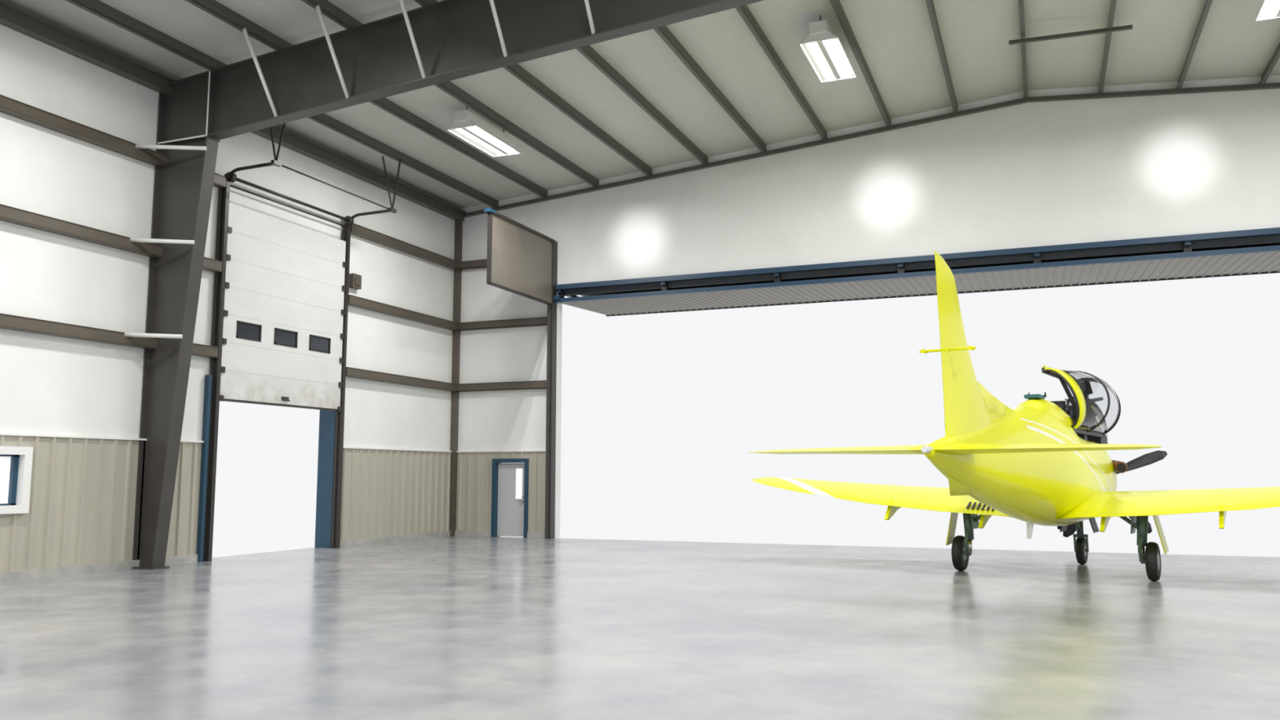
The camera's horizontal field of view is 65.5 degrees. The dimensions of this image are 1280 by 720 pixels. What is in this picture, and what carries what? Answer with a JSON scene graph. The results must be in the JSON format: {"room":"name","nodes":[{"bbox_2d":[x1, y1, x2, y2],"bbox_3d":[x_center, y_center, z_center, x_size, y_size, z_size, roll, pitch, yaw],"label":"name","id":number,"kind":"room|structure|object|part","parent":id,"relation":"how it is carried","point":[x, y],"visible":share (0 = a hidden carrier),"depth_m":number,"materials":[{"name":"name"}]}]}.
{"room":"aircraft hangar","nodes":[
{"label":"aircraft hangar","id":0,"kind":"room"},
{"bbox_2d":[0,24,454,505],"bbox_3d":[-10.796,-1.298,15.778,0.450,9.600,28.700,-3,-7,22],"label":"wall","id":1,"kind":"structure","parent":0,"point":[50,384],"depth_m":18.36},
{"bbox_2d":[0,445,33,514],"bbox_3d":[-10.465,1.886,15.628,0.240,1.080,1.750,-3,-7,22],"label":"frame","id":2,"kind":"object","parent":1,"relation":"attached to","point":[9,455],"visible":1,"depth_m":16.26,"materials":[{"name":"white paint"}]},
{"bbox_2d":[0,530,449,582],"bbox_3d":[-10.615,3.369,15.002,0.060,0.150,28.400,-3,-7,22],"label":"baseboard","id":3,"kind":"structure","parent":1,"relation":"attached to","point":[122,565],"depth_m":17.93,"materials":[{"name":"metal"}]},
{"bbox_2d":[0,435,450,572],"bbox_3d":[-10.611,2.212,15.134,0.040,2.200,28.400,-3,-7,22],"label":"wainscoting","id":4,"kind":"structure","parent":1,"relation":"attached to","point":[82,509],"depth_m":18.11,"materials":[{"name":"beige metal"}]},
{"bbox_2d":[196,374,335,561],"bbox_3d":[-8.154,2.105,21.791,0.560,4.220,4.060,-3,-7,22],"label":"door frame","id":5,"kind":"structure","parent":1,"relation":"attached to","point":[326,418],"depth_m":23.46,"materials":[{"name":"blue paint"}]},
{"bbox_2d":[0,432,546,452],"bbox_3d":[-9.197,1.036,14.695,3.120,0.035,28.400,-3,-7,22],"label":"cap","id":6,"kind":"object","parent":1,"relation":"attached to","point":[1,433],"visible":0.94,"depth_m":19.33,"materials":[{"name":"white paint"}]},
{"bbox_2d":[0,94,546,391],"bbox_3d":[-9.197,-2.521,15.106,3.120,3.755,28.400,-3,-7,22],"label":"trim girts","id":7,"kind":"structure","parent":1,"relation":"attached to","point":[9,106],"depth_m":18.59,"materials":[{"name":"metal"}]},
{"bbox_2d":[348,273,361,289],"bbox_3d":[-6.996,-1.860,24.422,0.170,0.500,0.390,-3,-7,22],"label":"junction box","id":8,"kind":"object","parent":1,"relation":"attached to","point":[355,280],"visible":0.94,"depth_m":24.35,"materials":[{"name":"brown"}]},
{"bbox_2d":[0,536,1279,719],"bbox_3d":[3.774,2.883,9.271,31.950,0.200,28.520,-3,-7,22],"label":"floor","id":9,"kind":"structure","parent":0,"point":[445,628],"depth_m":10.84,"materials":[{"name":"concrete"}]},
{"bbox_2d":[203,123,401,561],"bbox_3d":[-7.220,-0.458,21.969,1.420,9.352,4.363,-3,-7,22],"label":"track","id":10,"kind":"object","parent":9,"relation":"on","point":[224,193],"visible":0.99,"depth_m":20.52,"materials":[{"name":"grey metal"}]},
{"bbox_2d":[219,202,346,411],"bbox_3d":[-7.819,-1.022,22.135,0.115,4.131,3.800,-3,-7,22],"label":"door","id":11,"kind":"structure","parent":10,"relation":"attached to","point":[284,312],"depth_m":21.95,"materials":[{"name":"white metal"}]},
{"bbox_2d":[124,0,764,569],"bbox_3d":[5.029,-2.092,12.772,31.200,10.492,1.209,-3,-7,22],"label":"frame","id":12,"kind":"object","parent":9,"relation":"on","point":[444,41],"visible":0.98,"depth_m":18.23,"materials":[{"name":"grey metal"}]},
{"bbox_2d":[0,0,1279,536],"bbox_3d":[3.821,-2.449,9.803,31.207,10.515,28.400,-3,-7,22],"label":"frame","id":13,"kind":"object","parent":9,"relation":"on","point":[15,19],"visible":1,"depth_m":23.75,"materials":[{"name":"metal"}]},
{"bbox_2d":[747,250,1279,581],"bbox_3d":[6.322,1.293,16.117,10.852,4.530,10.412,2,-7,-14],"label":"airplane","id":14,"kind":"object","parent":9,"relation":"on","point":[1041,461],"visible":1,"depth_m":15.61,"materials":[{"name":"yellow paint"}]},
{"bbox_3d":[8.285,0.842,18.499,0.878,1.280,3.030,-4,-8,34],"label":"canopy frame","id":15,"kind":"part","parent":14,"relation":"part of","materials":[{"name":"yellow paint"}]},
{"bbox_3d":[8.306,0.781,18.516,0.872,1.141,2.950,-4,-8,34],"label":"canopy glass","id":16,"kind":"part","parent":14,"relation":"part of","materials":[{"name":"glass"}]},
{"bbox_2d":[0,0,1279,208],"bbox_3d":[3.808,-7.273,10.529,31.950,1.474,28.700,-3,-7,22],"label":"ceiling","id":17,"kind":"structure","parent":0,"point":[895,39],"depth_m":21.13,"materials":[{"name":"white metal"}]},
{"bbox_2d":[447,106,520,157],"bbox_3d":[-3.490,-5.217,22.542,0.720,0.600,2.100,-3,-7,22],"label":"ceiling light","id":18,"kind":"object","parent":17,"relation":"attached to","point":[467,126],"depth_m":22.33,"materials":[{"name":"white plastic"}]},
{"bbox_2d":[64,0,1279,208],"bbox_3d":[3.792,-7.179,10.361,28.617,1.419,28.400,-3,-7,22],"label":"roof","id":19,"kind":"structure","parent":17,"relation":"attached to","point":[96,7],"depth_m":21.22,"materials":[{"name":"metal"}]},
{"bbox_2d":[800,15,856,82],"bbox_3d":[3.742,-6.192,19.713,0.720,0.600,2.100,-3,-7,22],"label":"ceiling light","id":20,"kind":"object","parent":17,"relation":"attached to","point":[824,50],"depth_m":19.44,"materials":[{"name":"white plastic"}]},
{"bbox_2d":[1254,0,1279,21],"bbox_3d":[10.974,-6.478,16.805,0.720,0.600,2.100,-3,-7,22],"label":"ceiling light","id":21,"kind":"object","parent":17,"relation":"attached to","point":[1269,9],"depth_m":17.54,"materials":[{"name":"white plastic"}]},
{"bbox_2d":[457,75,1279,538],"bbox_3d":[9.197,-1.048,23.035,31.200,10.770,0.300,-3,-7,22],"label":"wall","id":22,"kind":"structure","parent":0,"point":[1060,172],"depth_m":24.38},
{"bbox_2d":[454,530,544,537],"bbox_3d":[-3.889,4.811,27.484,3.120,0.150,0.060,-3,-7,22],"label":"baseboard","id":23,"kind":"structure","parent":22,"relation":"attached to","point":[457,533],"depth_m":27.66,"materials":[{"name":"metal"}]},
{"bbox_2d":[456,451,546,533],"bbox_3d":[-3.890,3.653,27.613,3.120,2.200,0.040,-3,-7,22],"label":"wainscoting","id":24,"kind":"structure","parent":22,"relation":"attached to","point":[474,469],"depth_m":27.80,"materials":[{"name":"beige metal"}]},
{"bbox_2d":[490,458,528,537],"bbox_3d":[-3.548,3.812,27.548,1.110,2.150,0.300,-3,-7,22],"label":"frame","id":25,"kind":"object","parent":22,"relation":"attached to","point":[495,461],"visible":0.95,"depth_m":27.51,"materials":[{"name":"blue paint"}]},
{"bbox_2d":[497,462,524,537],"bbox_3d":[-3.549,3.857,27.500,0.880,2.010,0.120,-3,-7,22],"label":"leaf","id":26,"kind":"object","parent":22,"relation":"attached to","point":[510,515],"visible":1,"depth_m":27.52,"materials":[{"name":"grey"}]},
{"bbox_2d":[544,240,561,538],"bbox_3d":[9.100,0.207,22.663,24.970,8.190,0.390,-3,-7,22],"label":"posts","id":27,"kind":"object","parent":22,"relation":"attached to","point":[549,533],"visible":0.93,"depth_m":27.10,"materials":[{"name":"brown metal"}]},
{"bbox_2d":[484,208,554,305],"bbox_3d":[-3.087,-2.611,25.931,0.180,1.860,3.500,-3,-7,22],"label":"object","id":28,"kind":"structure","parent":27,"relation":"attached to","point":[519,256],"depth_m":25.71,"materials":[{"name":"grey metal"}]},
{"bbox_2d":[555,244,1279,316],"bbox_3d":[9.805,-2.045,24.498,24.785,0.235,3.520,-3,-7,22],"label":"leaf","id":29,"kind":"object","parent":27,"relation":"attached to","point":[1257,260],"visible":0.97,"depth_m":25.03,"materials":[{"name":"blue paint"}]},
{"bbox_2d":[555,226,1279,297],"bbox_3d":[9.792,-2.241,24.521,24.800,0.480,3.470,-3,-7,22],"label":"beam","id":30,"kind":"structure","parent":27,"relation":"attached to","point":[1270,236],"depth_m":24.06,"materials":[{"name":"metal"}]}
]}

